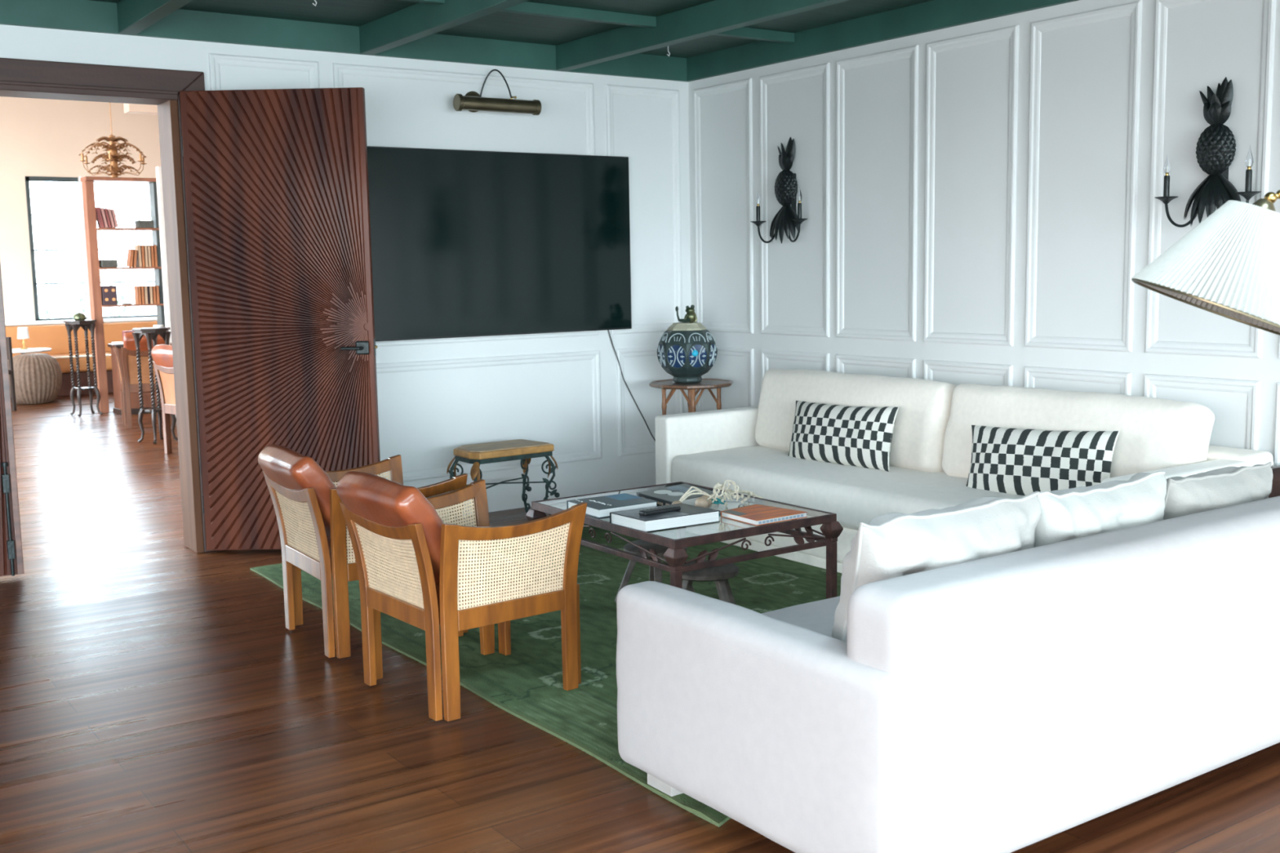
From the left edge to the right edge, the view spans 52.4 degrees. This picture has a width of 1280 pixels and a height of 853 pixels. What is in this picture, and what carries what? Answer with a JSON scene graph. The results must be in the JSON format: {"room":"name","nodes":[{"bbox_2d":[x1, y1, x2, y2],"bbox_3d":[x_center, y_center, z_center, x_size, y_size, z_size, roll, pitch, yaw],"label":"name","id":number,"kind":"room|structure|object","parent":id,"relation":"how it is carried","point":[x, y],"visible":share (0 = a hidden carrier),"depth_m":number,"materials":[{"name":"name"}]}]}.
{"room":"living room","nodes":[
{"label":"living room","id":0,"kind":"room"},
{"bbox_2d":[0,96,160,326],"bbox_3d":[-7.593,-2.456,16.989,8.700,4.000,0.150,-6,9,-35],"label":"wall","id":1,"kind":"structure","parent":0,"point":[39,137],"depth_m":16.73,"materials":[{"name":"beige paint"}]},
{"bbox_2d":[4,316,157,325],"bbox_3d":[-7.503,-1.375,17.019,8.700,0.045,0.100,-6,9,-35],"label":"trim","id":2,"kind":"structure","parent":1,"relation":"attached to","point":[142,318],"depth_m":16.93,"materials":[{"name":"white paint"}]},
{"bbox_2d":[24,176,156,320],"bbox_3d":[-7.181,-2.350,17.218,1.662,1.860,0.070,-6,9,-35],"label":"window","id":3,"kind":"structure","parent":1,"relation":"in","point":[53,206],"depth_m":17.05,"materials":[{"name":"glass"}]},
{"bbox_2d":[77,176,91,318],"bbox_3d":[-7.236,-2.347,17.079,0.170,1.850,0.046,-6,9,-35],"label":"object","id":4,"kind":"object","parent":3,"relation":"hanging from","point":[80,184],"visible":0.3,"depth_m":17.04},
{"bbox_2d":[0,24,690,516],"bbox_3d":[-3.212,-0.668,6.438,8.600,2.870,0.120,-6,9,-35],"label":"wall","id":5,"kind":"structure","parent":0,"point":[424,415],"depth_m":8.08,"materials":[{"name":"paint"}]},
{"bbox_2d":[0,262,24,576],"bbox_3d":[-3.513,-0.426,6.163,0.915,2.430,0.096,-6,9,-35],"label":"door","id":6,"kind":"structure","parent":5,"relation":"in","point":[11,563],"depth_m":6.47,"materials":[{"name":"brown wood"}]},
{"bbox_2d":[0,80,177,105],"bbox_3d":[-3.235,-1.656,6.339,1.855,0.045,0.262,-6,9,-35],"label":"trim","id":7,"kind":"structure","parent":5,"relation":"attached to","point":[7,88],"depth_m":6.55,"materials":[{"name":"brown wood"}]},
{"bbox_2d":[0,57,203,94],"bbox_3d":[-3.180,-1.714,6.250,2.139,0.130,0.035,-6,9,-35],"label":"trim","id":8,"kind":"structure","parent":5,"relation":"attached to","point":[11,69],"depth_m":6.53,"materials":[{"name":"brown wood"}]},
{"bbox_2d":[157,99,204,553],"bbox_3d":[-2.477,-0.530,7.009,0.040,2.430,0.242,-6,9,-35],"label":"trim","id":9,"kind":"structure","parent":5,"relation":"attached to","point":[167,111],"depth_m":6.96,"materials":[{"name":"brown wood"}]},
{"bbox_2d":[177,72,217,552],"bbox_3d":[-2.340,-0.591,6.966,0.145,2.558,0.035,-6,9,-35],"label":"trim","id":10,"kind":"structure","parent":5,"relation":"attached to","point":[198,84],"depth_m":6.89,"materials":[{"name":"brown wood"}]},
{"bbox_2d":[208,53,319,90],"bbox_3d":[-2.018,-1.208,7.136,0.605,1.599,0.017,-6,9,-35],"label":"trim","id":11,"kind":"structure","parent":5,"relation":"attached to","point":[215,60],"depth_m":7.02,"materials":[{"name":"paint"}]},
{"bbox_2d":[179,87,380,550],"bbox_3d":[-1.888,-0.540,6.863,0.984,2.430,0.136,-1,7,1],"label":"door","id":12,"kind":"structure","parent":5,"relation":"in","point":[277,185],"depth_m":6.84,"materials":[{"name":"brown wood"}]},
{"bbox_2d":[332,62,598,346],"bbox_3d":[-0.991,-1.312,7.847,1.732,1.599,0.017,-6,9,-35],"label":"trim","id":13,"kind":"structure","parent":5,"relation":"attached to","point":[339,69],"depth_m":7.84,"materials":[{"name":"paint"}]},
{"bbox_2d":[376,350,602,481],"bbox_3d":[-0.967,-0.069,8.001,1.738,0.713,0.017,-6,9,-35],"label":"trim","id":14,"kind":"structure","parent":5,"relation":"attached to","point":[594,355],"depth_m":8.12,"materials":[{"name":"paint"}]},
{"bbox_2d":[453,69,541,115],"bbox_3d":[-0.873,-1.996,7.742,0.545,0.267,0.200,-6,9,-35],"label":"picture light","id":15,"kind":"object","parent":5,"relation":"attached to","point":[473,102],"visible":1,"depth_m":7.70,"materials":[{"name":"brown metal"}]},
{"bbox_2d":[367,146,631,341],"bbox_3d":[-0.879,-1.111,7.917,1.955,1.108,0.064,-6,9,-35],"label":"television","id":16,"kind":"object","parent":5,"relation":"attached to","point":[465,243],"visible":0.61,"depth_m":7.88,"materials":[{"name":"black plastic"}]},
{"bbox_2d":[607,329,655,441],"bbox_3d":[0.033,-0.143,8.693,0.580,1.052,0.021,-6,9,-35],"label":"power cable","id":17,"kind":"object","parent":16,"relation":"hanging from","point":[607,330],"visible":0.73,"depth_m":8.61,"materials":[{"name":"plastic"}]},
{"bbox_2d":[605,84,682,334],"bbox_3d":[0.036,-1.418,8.558,0.581,1.599,0.017,-6,9,-35],"label":"trim","id":18,"kind":"structure","parent":5,"relation":"attached to","point":[611,90],"depth_m":8.64,"materials":[{"name":"paint"}]},
{"bbox_2d":[616,346,683,456],"bbox_3d":[0.075,-0.176,8.723,0.537,0.713,0.017,-6,9,-35],"label":"trim","id":19,"kind":"structure","parent":5,"relation":"attached to","point":[621,353],"depth_m":8.61,"materials":[{"name":"paint"}]},
{"bbox_2d":[0,0,1078,81],"bbox_3d":[0.409,-1.492,1.222,8.750,0.210,12.620,-6,9,-35],"label":"ceiling","id":20,"kind":"structure","parent":0,"point":[673,40],"depth_m":7.03,"materials":[{"name":"green paint"}]},
{"bbox_2d":[0,393,1279,852],"bbox_3d":[-1.662,0.747,6.876,11.800,0.100,24.200,-6,9,-35],"label":"floor","id":21,"kind":"structure","parent":0,"point":[157,695],"depth_m":4.23,"materials":[{"name":"brown wood"}]},
{"bbox_2d":[5,337,16,411],"bbox_3d":[-7.355,-0.579,14.632,0.400,0.840,0.400,2,8,26],"label":"dining chair","id":22,"kind":"object","parent":21,"relation":"on","point":[9,347],"visible":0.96,"depth_m":14.70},
{"bbox_2d":[10,347,51,401],"bbox_3d":[-7.558,-0.634,15.957,0.650,0.633,0.650,-6,9,-35],"label":"round table","id":23,"kind":"object","parent":21,"relation":"on","point":[30,349],"visible":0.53,"depth_m":15.77,"materials":[{"name":"white stone"}]},
{"bbox_2d":[17,326,29,349],"bbox_3d":[-7.529,-1.079,15.867,0.136,0.270,0.136,-6,9,-35],"label":"table lamp","id":24,"kind":"object","parent":23,"relation":"on","point":[22,332],"visible":1,"depth_m":15.81,"materials":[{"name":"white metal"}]},
{"bbox_2d":[8,353,62,404],"bbox_3d":[-7.289,-0.579,15.612,0.640,0.600,0.641,-6,9,-35],"label":"pouf","id":25,"kind":"object","parent":21,"relation":"on","point":[37,377],"visible":0.92,"depth_m":15.40,"materials":[{"name":"fabric"}]},
{"bbox_2d":[4,320,157,399],"bbox_3d":[-7.668,-0.833,16.544,7.600,0.890,0.752,-6,9,-35],"label":"wall","id":26,"kind":"structure","parent":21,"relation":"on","point":[55,337],"depth_m":16.77,"materials":[{"name":"paint"}]},
{"bbox_2d":[48,351,111,373],"bbox_3d":[-7.662,-0.788,16.542,7.600,0.220,0.720,-6,9,-35],"label":"seat cushion","id":27,"kind":"object","parent":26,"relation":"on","point":[63,359],"depth_m":16.53,"materials":[{"name":"orange leather"}]},
{"bbox_2d":[63,320,102,417],"bbox_3d":[-6.034,-0.634,14.083,0.305,1.033,0.305,-8,10,-43],"label":"plant stand","id":28,"kind":"object","parent":21,"relation":"on","point":[70,325],"visible":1,"depth_m":14.05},
{"bbox_2d":[73,311,86,320],"bbox_3d":[-6.044,-1.196,14.014,0.130,0.100,0.130,-6,9,-35],"label":"round ornament","id":29,"kind":"object","parent":28,"relation":"on","point":[78,316],"visible":1,"depth_m":13.97,"materials":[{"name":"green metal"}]},
{"bbox_2d":[80,176,165,413],"bbox_3d":[-5.715,-1.464,14.486,0.770,2.575,0.260,-6,9,-35],"label":"bookcase","id":30,"kind":"object","parent":21,"relation":"on","point":[88,188],"visible":0.82,"depth_m":14.29,"materials":[{"name":"brown wood"}]},
{"bbox_2d":[95,206,104,227],"bbox_3d":[-5.913,-2.286,14.206,0.073,0.228,0.150,-6,9,-35],"label":"book","id":31,"kind":"object","parent":30,"relation":"on","point":[100,220],"visible":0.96,"depth_m":14.16,"materials":[{"name":"paper"}]},
{"bbox_2d":[100,207,108,227],"bbox_3d":[-5.883,-2.286,14.227,0.072,0.222,0.150,-6,9,-35],"label":"book","id":32,"kind":"object","parent":30,"relation":"on","point":[102,210],"visible":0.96,"depth_m":14.17,"materials":[{"name":"paper"}]},
{"bbox_2d":[98,253,117,267],"bbox_3d":[-5.861,-1.828,14.318,0.170,0.150,0.140,-6,9,-35],"label":"lidded basket","id":33,"kind":"object","parent":30,"relation":"on","point":[113,263],"visible":1,"depth_m":14.27,"materials":[{"name":"wicker"}]},
{"bbox_2d":[101,285,117,305],"bbox_3d":[-5.870,-1.449,14.352,0.150,0.210,0.144,-6,9,-35],"label":"box","id":34,"kind":"object","parent":30,"relation":"on","point":[108,293],"visible":1,"depth_m":14.29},
{"bbox_2d":[126,249,133,266],"bbox_3d":[-5.661,-1.867,14.430,0.061,0.193,0.150,-6,9,-35],"label":"book","id":35,"kind":"object","parent":30,"relation":"on","point":[130,252],"visible":0.96,"depth_m":14.38,"materials":[{"name":"paper"}]},
{"bbox_2d":[133,285,142,304],"bbox_3d":[-5.608,-1.469,14.512,0.034,0.200,0.150,-6,9,-35],"label":"book","id":36,"kind":"object","parent":30,"relation":"on","point":[137,290],"visible":1,"depth_m":14.46,"materials":[{"name":"paper"}]},
{"bbox_2d":[134,244,142,266],"bbox_3d":[-5.590,-1.900,14.476,0.032,0.245,0.150,-6,9,-35],"label":"book","id":37,"kind":"object","parent":30,"relation":"on","point":[138,247],"visible":0.93,"depth_m":14.42,"materials":[{"name":"paper"}]},
{"bbox_2d":[134,214,153,227],"bbox_3d":[-5.533,-2.289,14.498,0.170,0.150,0.140,-6,9,-35],"label":"lidded basket","id":38,"kind":"object","parent":30,"relation":"on","point":[138,224],"visible":0.89,"depth_m":14.45,"materials":[{"name":"wicker"}]},
{"bbox_2d":[107,343,162,415],"bbox_3d":[-5.221,-0.567,14.540,1.270,0.765,0.360,-6,9,-35],"label":"desk","id":39,"kind":"object","parent":21,"relation":"on","point":[135,399],"visible":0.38,"depth_m":14.21,"materials":[{"name":"brown wood"}]},
{"bbox_2d":[112,332,172,429],"bbox_3d":[-4.953,-0.484,13.036,0.566,0.958,0.561,-4,8,-25],"label":"armchair","id":40,"kind":"object","parent":21,"relation":"on","point":[129,383],"visible":0.49,"depth_m":12.80,"materials":[{"name":"brown wood"}]},
{"bbox_2d":[124,375,155,392],"bbox_3d":[-4.972,-0.438,13.083,0.404,0.187,0.419,-4,8,-25],"label":"seat cushion","id":41,"kind":"object","parent":40,"relation":"on","point":[131,382],"depth_m":12.82,"materials":[{"name":"leather"}]},
{"bbox_2d":[123,332,164,376],"bbox_3d":[-4.892,-0.705,12.868,0.412,0.482,0.254,-4,8,-25],"label":"cushion","id":42,"kind":"object","parent":40,"relation":"on","point":[130,366],"depth_m":12.76,"materials":[{"name":"leather"}]},
{"bbox_2d":[132,327,177,444],"bbox_3d":[-4.368,-0.370,11.700,0.305,1.033,0.305,4,9,35],"label":"plant stand","id":43,"kind":"object","parent":21,"relation":"on","point":[150,333],"visible":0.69,"depth_m":11.64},
{"bbox_2d":[144,408,161,412],"bbox_3d":[-4.364,-0.148,11.727,0.189,0.020,0.189,4,9,35],"label":"shelf","id":44,"kind":"object","parent":43,"relation":"attached to","point":[151,410],"depth_m":11.64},
{"bbox_2d":[151,344,176,454],"bbox_3d":[-3.710,-0.237,10.939,0.623,0.934,0.617,6,10,43],"label":"armchair","id":45,"kind":"object","parent":21,"relation":"on","point":[162,354],"visible":0.25,"depth_m":10.83,"materials":[{"name":"leather"}]},
{"bbox_2d":[151,344,173,388],"bbox_3d":[-3.829,-0.450,10.788,0.453,0.470,0.280,6,10,43],"label":"cushion","id":46,"kind":"object","parent":45,"relation":"on","point":[162,354],"depth_m":10.76,"materials":[{"name":"leather"}]},
{"bbox_2d":[155,166,176,417],"bbox_3d":[-4.919,-1.401,13.678,0.165,2.620,0.100,-6,9,-35],"label":"trim","id":47,"kind":"structure","parent":21,"relation":"on","point":[158,170],"depth_m":13.56,"materials":[{"name":"white paint"}]},
{"bbox_2d":[446,439,559,515],"bbox_3d":[-0.805,0.349,7.633,0.590,0.486,0.337,-6,9,-36],"label":"stool","id":48,"kind":"object","parent":21,"relation":"on","point":[477,454],"visible":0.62,"depth_m":7.56,"materials":[{"name":"brown wood"}]},
{"bbox_2d":[249,524,841,826],"bbox_3d":[0.074,0.798,5.729,2.366,0.016,3.848,-6,9,-35],"label":"rug","id":49,"kind":"object","parent":21,"relation":"on","point":[526,683],"visible":0.14,"depth_m":5.24,"materials":[{"name":"fabric"}]},
{"bbox_2d":[257,444,467,658],"bbox_3d":[-1.152,0.460,5.357,0.701,0.798,0.708,-5,8,-33],"label":"armchair","id":50,"kind":"object","parent":49,"relation":"on","point":[300,491],"visible":0.51,"depth_m":5.08,"materials":[{"name":"wood"}]},
{"bbox_2d":[257,444,352,546],"bbox_3d":[-1.317,0.279,5.229,0.318,0.402,0.515,-5,8,-33],"label":"cushion","id":51,"kind":"object","parent":50,"relation":"on","point":[287,473],"depth_m":5.09,"materials":[{"name":"leather"}]},
{"bbox_2d":[294,528,355,575],"bbox_3d":[-1.104,0.498,5.393,0.524,0.156,0.504,-5,8,-33],"label":"seat cushion","id":52,"kind":"object","parent":50,"relation":"on","point":[328,535],"depth_m":5.19,"materials":[{"name":"wicker"}]},
{"bbox_2d":[336,471,586,721],"bbox_3d":[-0.654,0.540,4.631,0.701,0.798,0.708,-6,9,-38],"label":"armchair","id":53,"kind":"object","parent":49,"relation":"on","point":[414,567],"visible":1,"depth_m":4.42,"materials":[{"name":"brown wood"}]},
{"bbox_2d":[336,471,477,591],"bbox_3d":[-0.808,0.360,4.490,0.318,0.402,0.515,-6,9,-38],"label":"cushion","id":54,"kind":"object","parent":53,"relation":"on","point":[387,512],"depth_m":4.37,"materials":[{"name":"leather"}]},
{"bbox_2d":[377,551,559,626],"bbox_3d":[-0.609,0.578,4.672,0.524,0.156,0.504,-6,9,-38],"label":"seat cushion","id":55,"kind":"object","parent":53,"relation":"on","point":[437,580],"depth_m":4.51,"materials":[{"name":"wicker"}]},
{"bbox_2d":[614,539,695,602],"bbox_3d":[0.071,0.657,5.821,0.284,0.260,0.284,5,9,40],"label":"stool","id":56,"kind":"object","parent":49,"relation":"on","point":[655,574],"visible":0.42,"depth_m":5.79,"materials":[{"name":"brown wood"}]},
{"bbox_2d":[525,481,843,599],"bbox_3d":[0.169,0.577,5.614,0.874,0.460,1.114,-6,9,-35],"label":"coffee table","id":57,"kind":"object","parent":49,"relation":"on","point":[675,539],"visible":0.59,"depth_m":5.25,"materials":[{"name":"brown wood"}]},
{"bbox_2d":[566,493,657,518],"bbox_3d":[-0.120,0.336,5.574,0.307,0.039,0.265,-6,9,-35],"label":"book","id":58,"kind":"object","parent":57,"relation":"on","point":[599,507],"visible":0.93,"depth_m":5.52,"materials":[{"name":"paper"}]},
{"bbox_2d":[604,493,641,500],"bbox_3d":[-0.075,0.307,5.666,0.112,0.001,0.139,-6,9,-35],"label":"picture","id":59,"kind":"object","parent":58,"relation":"on","point":[624,496],"depth_m":5.65},
{"bbox_2d":[609,502,719,532],"bbox_3d":[0.101,0.367,5.260,0.367,0.046,0.255,-6,9,-35],"label":"book","id":60,"kind":"object","parent":57,"relation":"on","point":[688,515],"visible":0.98,"depth_m":5.19,"materials":[{"name":"paper"}]},
{"bbox_2d":[613,506,688,519],"bbox_3d":[0.043,0.349,5.222,0.216,0.001,0.232,-6,9,-35],"label":"picture","id":61,"kind":"object","parent":60,"relation":"on","point":[632,514],"depth_m":5.18},
{"bbox_2d":[638,505,680,515],"bbox_3d":[0.080,0.337,5.227,0.190,0.020,0.044,-6,9,-38],"label":"remote control","id":62,"kind":"object","parent":60,"relation":"on","point":[659,510],"visible":1,"depth_m":5.21,"materials":[{"name":"black plastic"}]},
{"bbox_2d":[635,483,718,506],"bbox_3d":[0.170,0.310,5.732,0.324,0.041,0.345,-6,9,-35],"label":"book","id":63,"kind":"object","parent":57,"relation":"on","point":[666,495],"visible":0.55,"depth_m":5.69,"materials":[{"name":"paper"}]},
{"bbox_2d":[671,480,763,507],"bbox_3d":[0.335,0.288,5.569,0.482,0.118,0.115,-7,9,-42],"label":"bead garland","id":64,"kind":"object","parent":57,"relation":"on","point":[706,500],"visible":0.92,"depth_m":5.55,"materials":[{"name":"white wood"}]},
{"bbox_2d":[720,504,807,525],"bbox_3d":[0.498,0.360,5.354,0.275,0.022,0.276,-6,9,-35],"label":"book","id":65,"kind":"object","parent":57,"relation":"on","point":[754,514],"visible":1,"depth_m":5.30,"materials":[{"name":"paper"}]},
{"bbox_2d":[723,510,747,515],"bbox_3d":[0.387,0.354,5.329,0.054,0.001,0.117,-6,9,-35],"label":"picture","id":66,"kind":"object","parent":65,"relation":"on","point":[726,513],"depth_m":5.33},
{"bbox_2d":[681,560,738,604],"bbox_3d":[0.269,0.707,5.382,0.284,0.260,0.284,0,7,6],"label":"stool","id":67,"kind":"object","parent":49,"relation":"on","point":[720,575],"visible":0.48,"depth_m":5.28,"materials":[{"name":"brown wood"}]},
{"bbox_2d":[616,495,1279,852],"bbox_3d":[1.145,0.613,3.933,2.277,0.764,1.189,-6,9,-35],"label":"sofa","id":68,"kind":"object","parent":49,"relation":"on","point":[1010,702],"visible":0.95,"depth_m":3.19,"materials":[{"name":"beige fabric"}]},
{"bbox_2d":[761,595,839,637],"bbox_3d":[1.097,0.660,4.014,1.928,0.221,0.894,-6,9,-35],"label":"seat cushion","id":69,"kind":"object","parent":68,"relation":"on","point":[817,616],"depth_m":3.95,"materials":[{"name":"fabric"}]},
{"bbox_2d":[831,491,1041,642],"bbox_3d":[0.778,0.418,3.396,0.671,0.445,0.306,-6,9,-37],"label":"cushion","id":70,"kind":"object","parent":68,"relation":"on","point":[893,544],"visible":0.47,"depth_m":3.24,"materials":[{"name":"beige fabric"}]},
{"bbox_2d":[1029,471,1166,547],"bbox_3d":[1.277,0.365,3.749,0.576,0.443,0.307,-5,8,-30],"label":"cushion","id":71,"kind":"object","parent":68,"relation":"on","point":[1067,514],"visible":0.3,"depth_m":3.62,"materials":[{"name":"white fabric"}]},
{"bbox_2d":[1163,462,1273,519],"bbox_3d":[1.768,0.331,4.084,0.608,0.422,0.300,-7,10,-42],"label":"cushion","id":72,"kind":"object","parent":68,"relation":"on","point":[1226,486],"visible":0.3,"depth_m":3.94,"materials":[{"name":"grey fabric"}]},
{"bbox_2d":[648,377,733,415],"bbox_3d":[0.333,0.098,8.307,0.533,0.772,0.540,-6,9,-35],"label":"side table","id":73,"kind":"object","parent":21,"relation":"on","point":[705,384],"visible":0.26,"depth_m":8.20,"materials":[{"name":"brown wood"}]},
{"bbox_2d":[657,322,717,382],"bbox_3d":[0.301,-0.473,8.295,0.376,0.378,0.376,2,8,24],"label":"ceramic jar","id":74,"kind":"object","parent":73,"relation":"on","point":[686,351],"visible":1,"depth_m":8.17,"materials":[{"name":"ceramic"}]},
{"bbox_2d":[675,304,697,322],"bbox_3d":[0.293,-0.716,8.261,0.138,0.116,0.075,-1,7,0],"label":"cat figurine","id":75,"kind":"object","parent":74,"relation":"on","point":[691,316],"visible":1,"depth_m":8.24,"materials":[{"name":"gold metal"}]},
{"bbox_2d":[654,368,1274,573],"bbox_3d":[1.385,0.228,6.492,1.038,0.897,3.105,-6,9,-35],"label":"sofa","id":76,"kind":"object","parent":21,"relation":"on","point":[931,444],"visible":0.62,"depth_m":6.43,"materials":[{"name":"fabric"}]},
{"bbox_2d":[788,400,898,471],"bbox_3d":[1.061,0.043,6.873,0.177,0.349,0.811,-5,8,-33],"label":"lumbar pillow","id":77,"kind":"object","parent":76,"relation":"on","point":[861,437],"visible":0.99,"depth_m":6.76,"materials":[{"name":"fabric"}]},
{"bbox_2d":[671,445,1026,530],"bbox_3d":[1.308,0.356,6.467,0.861,0.236,2.820,-6,9,-35],"label":"seat cushion","id":78,"kind":"object","parent":76,"relation":"on","point":[857,495],"depth_m":6.48,"materials":[{"name":"fabric"}]},
{"bbox_2d":[755,368,957,472],"bbox_3d":[1.167,-0.047,7.121,0.306,0.494,1.425,-6,9,-35],"label":"cushion","id":79,"kind":"object","parent":76,"relation":"on","point":[923,413],"depth_m":6.83,"materials":[{"name":"fabric"}]},
{"bbox_2d":[966,425,1119,495],"bbox_3d":[1.786,0.169,5.838,0.177,0.360,0.785,-7,9,-39],"label":"lumbar pillow","id":80,"kind":"object","parent":76,"relation":"on","point":[1015,461],"visible":0.79,"depth_m":5.77,"materials":[{"name":"fabric"}]},
{"bbox_2d":[942,383,1214,478],"bbox_3d":[1.966,0.079,5.986,0.300,0.499,1.330,-6,9,-35],"label":"cushion","id":81,"kind":"object","parent":76,"relation":"on","point":[1155,433],"depth_m":5.75,"materials":[{"name":"fabric"}]},
{"bbox_2d":[1131,189,1279,335],"bbox_3d":[1.448,0.264,2.973,0.761,1.703,0.410,-4,8,-26],"label":"floor lamp","id":82,"kind":"object","parent":21,"relation":"on","point":[1228,265],"visible":1,"depth_m":2.71,"materials":[{"name":"fabric"}]},
{"bbox_2d":[1268,465,1279,497],"bbox_3d":[2.618,0.544,4.930,0.864,0.630,0.840,-6,9,-35],"label":"table","id":83,"kind":"object","parent":21,"relation":"on","point":[1275,491],"visible":0.02,"depth_m":5.39,"materials":[{"name":"brown wood"}]},
{"bbox_2d":[688,0,1279,457],"bbox_3d":[3.955,-0.473,3.832,0.150,2.870,12.620,-6,9,-35],"label":"wall","id":84,"kind":"structure","parent":0,"point":[1084,91],"depth_m":6.70,"materials":[{"name":"paint"}]},
{"bbox_2d":[693,78,753,333],"bbox_3d":[0.538,-1.416,8.476,0.017,1.599,0.594,-6,9,-35],"label":"trim","id":85,"kind":"structure","parent":84,"relation":"attached to","point":[746,84],"depth_m":8.45,"materials":[{"name":"paint"}]},
{"bbox_2d":[697,346,754,411],"bbox_3d":[0.560,-0.173,8.629,0.017,0.713,0.594,-6,9,-35],"label":"trim","id":86,"kind":"structure","parent":84,"relation":"attached to","point":[726,351],"depth_m":8.41,"materials":[{"name":"paint"}]},
{"bbox_2d":[750,137,807,243],"bbox_3d":[0.865,-1.429,7.868,0.170,0.643,0.480,-6,9,-35],"label":"sconce","id":87,"kind":"object","parent":84,"relation":"attached to","point":[786,220],"visible":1,"depth_m":7.84,"materials":[{"name":"black metal"}]},
{"bbox_2d":[750,189,765,226],"bbox_3d":[0.729,-1.347,8.015,0.100,0.227,0.100,-6,9,-35],"label":"candle holder","id":88,"kind":"object","parent":87,"relation":"on","point":[757,222],"depth_m":8.00,"materials":[{"name":"black metal"}]},
{"bbox_2d":[791,186,807,224],"bbox_3d":[0.947,-1.313,7.705,0.100,0.227,0.100,-6,9,-35],"label":"candle holder","id":89,"kind":"object","parent":87,"relation":"on","point":[799,220],"depth_m":7.70,"materials":[{"name":"black metal"}]},
{"bbox_2d":[759,62,830,337],"bbox_3d":[0.935,-1.354,7.913,0.017,1.599,0.622,-6,9,-35],"label":"trim","id":90,"kind":"structure","parent":84,"relation":"attached to","point":[823,68],"depth_m":7.83,"materials":[{"name":"paint"}]},
{"bbox_2d":[760,349,829,386],"bbox_3d":[0.956,-0.111,8.066,0.017,0.713,0.622,-6,9,-35],"label":"trim","id":91,"kind":"structure","parent":84,"relation":"attached to","point":[766,354],"depth_m":8.04,"materials":[{"name":"paint"}]},
{"bbox_2d":[835,354,915,378],"bbox_3d":[1.351,-0.049,7.506,0.017,0.713,0.628,-6,9,-35],"label":"trim","id":92,"kind":"structure","parent":84,"relation":"attached to","point":[909,364],"depth_m":7.45,"materials":[{"name":"paint"}]},
{"bbox_2d":[835,44,918,341],"bbox_3d":[1.329,-1.292,7.353,0.017,1.599,0.628,-6,9,-35],"label":"trim","id":93,"kind":"structure","parent":84,"relation":"attached to","point":[912,51],"depth_m":7.32,"materials":[{"name":"paint"}]},
{"bbox_2d":[923,359,1013,386],"bbox_3d":[1.741,0.013,6.952,0.017,0.713,0.603,-6,9,-35],"label":"trim","id":94,"kind":"structure","parent":84,"relation":"attached to","point":[929,366],"depth_m":6.89,"materials":[{"name":"paint"}]},
{"bbox_2d":[924,24,1019,346],"bbox_3d":[1.719,-1.231,6.799,0.017,1.599,0.603,-6,9,-35],"label":"trim","id":95,"kind":"structure","parent":84,"relation":"attached to","point":[1011,33],"depth_m":6.76,"materials":[{"name":"paint"}]},
{"bbox_2d":[1023,365,1131,395],"bbox_3d":[2.134,0.074,6.393,0.017,0.713,0.612,-6,9,-35],"label":"trim","id":96,"kind":"structure","parent":84,"relation":"attached to","point":[1124,379],"depth_m":6.33,"materials":[{"name":"paint"}]},
{"bbox_2d":[1024,0,1142,351],"bbox_3d":[2.112,-1.169,6.241,0.017,1.599,0.612,-6,9,-35],"label":"trim","id":97,"kind":"structure","parent":84,"relation":"attached to","point":[1134,9],"depth_m":6.19,"materials":[{"name":"paint"}]},
{"bbox_2d":[1143,373,1260,450],"bbox_3d":[2.511,0.133,5.858,0.017,0.713,0.558,-6,9,-35],"label":"trim","id":98,"kind":"structure","parent":84,"relation":"attached to","point":[1252,388],"depth_m":5.71,"materials":[{"name":"paint"}]},
{"bbox_2d":[1154,76,1261,227],"bbox_3d":[2.465,-1.178,5.596,0.170,0.643,0.480,-6,9,-35],"label":"sconce","id":99,"kind":"object","parent":84,"relation":"attached to","point":[1215,148],"visible":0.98,"depth_m":5.58,"materials":[{"name":"black metal"}]},
{"bbox_2d":[1154,152,1177,204],"bbox_3d":[2.329,-1.096,5.743,0.100,0.227,0.100,-6,9,-35],"label":"candle holder","id":100,"kind":"object","parent":99,"relation":"on","point":[1166,198],"depth_m":5.73,"materials":[{"name":"black metal"}]},
{"bbox_2d":[1235,145,1261,199],"bbox_3d":[2.547,-1.062,5.434,0.100,0.227,0.100,-6,9,-35],"label":"candle holder","id":101,"kind":"object","parent":99,"relation":"on","point":[1248,193],"depth_m":5.42,"materials":[{"name":"black metal"}]},
{"bbox_2d":[1144,0,1276,358],"bbox_3d":[2.489,-1.110,5.706,0.017,1.599,0.558,-6,9,-35],"label":"trim","id":102,"kind":"structure","parent":84,"relation":"attached to","point":[1254,349],"depth_m":5.82,"materials":[{"name":"paint"}]},
{"bbox_2d":[1273,382,1279,466],"bbox_3d":[2.894,0.194,5.314,0.017,0.713,0.630,-6,9,-35],"label":"trim","id":103,"kind":"structure","parent":84,"relation":"attached to","point":[1277,428],"depth_m":5.53,"materials":[{"name":"paint"}]},
{"bbox_3d":[-4.437,-3.980,12.210,8.940,0.080,11.280,-6,9,-35],"label":"ceiling","id":104,"kind":"structure","parent":0,"visible":0},
{"bbox_2d":[78,102,146,177],"bbox_3d":[-4.609,-2.990,11.265,0.581,1.650,0.564,-6,9,-35],"label":"chandelier","id":105,"kind":"object","parent":104,"relation":"hanging from","point":[113,157],"visible":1,"depth_m":11.31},
{"bbox_2d":[123,102,158,115],"bbox_3d":[-3.935,-3.988,15.448,4.200,0.710,0.220,-6,9,-35],"label":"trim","id":106,"kind":"structure","parent":104,"relation":"attached to","point":[139,108],"depth_m":14.31,"materials":[{"name":"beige paint"}]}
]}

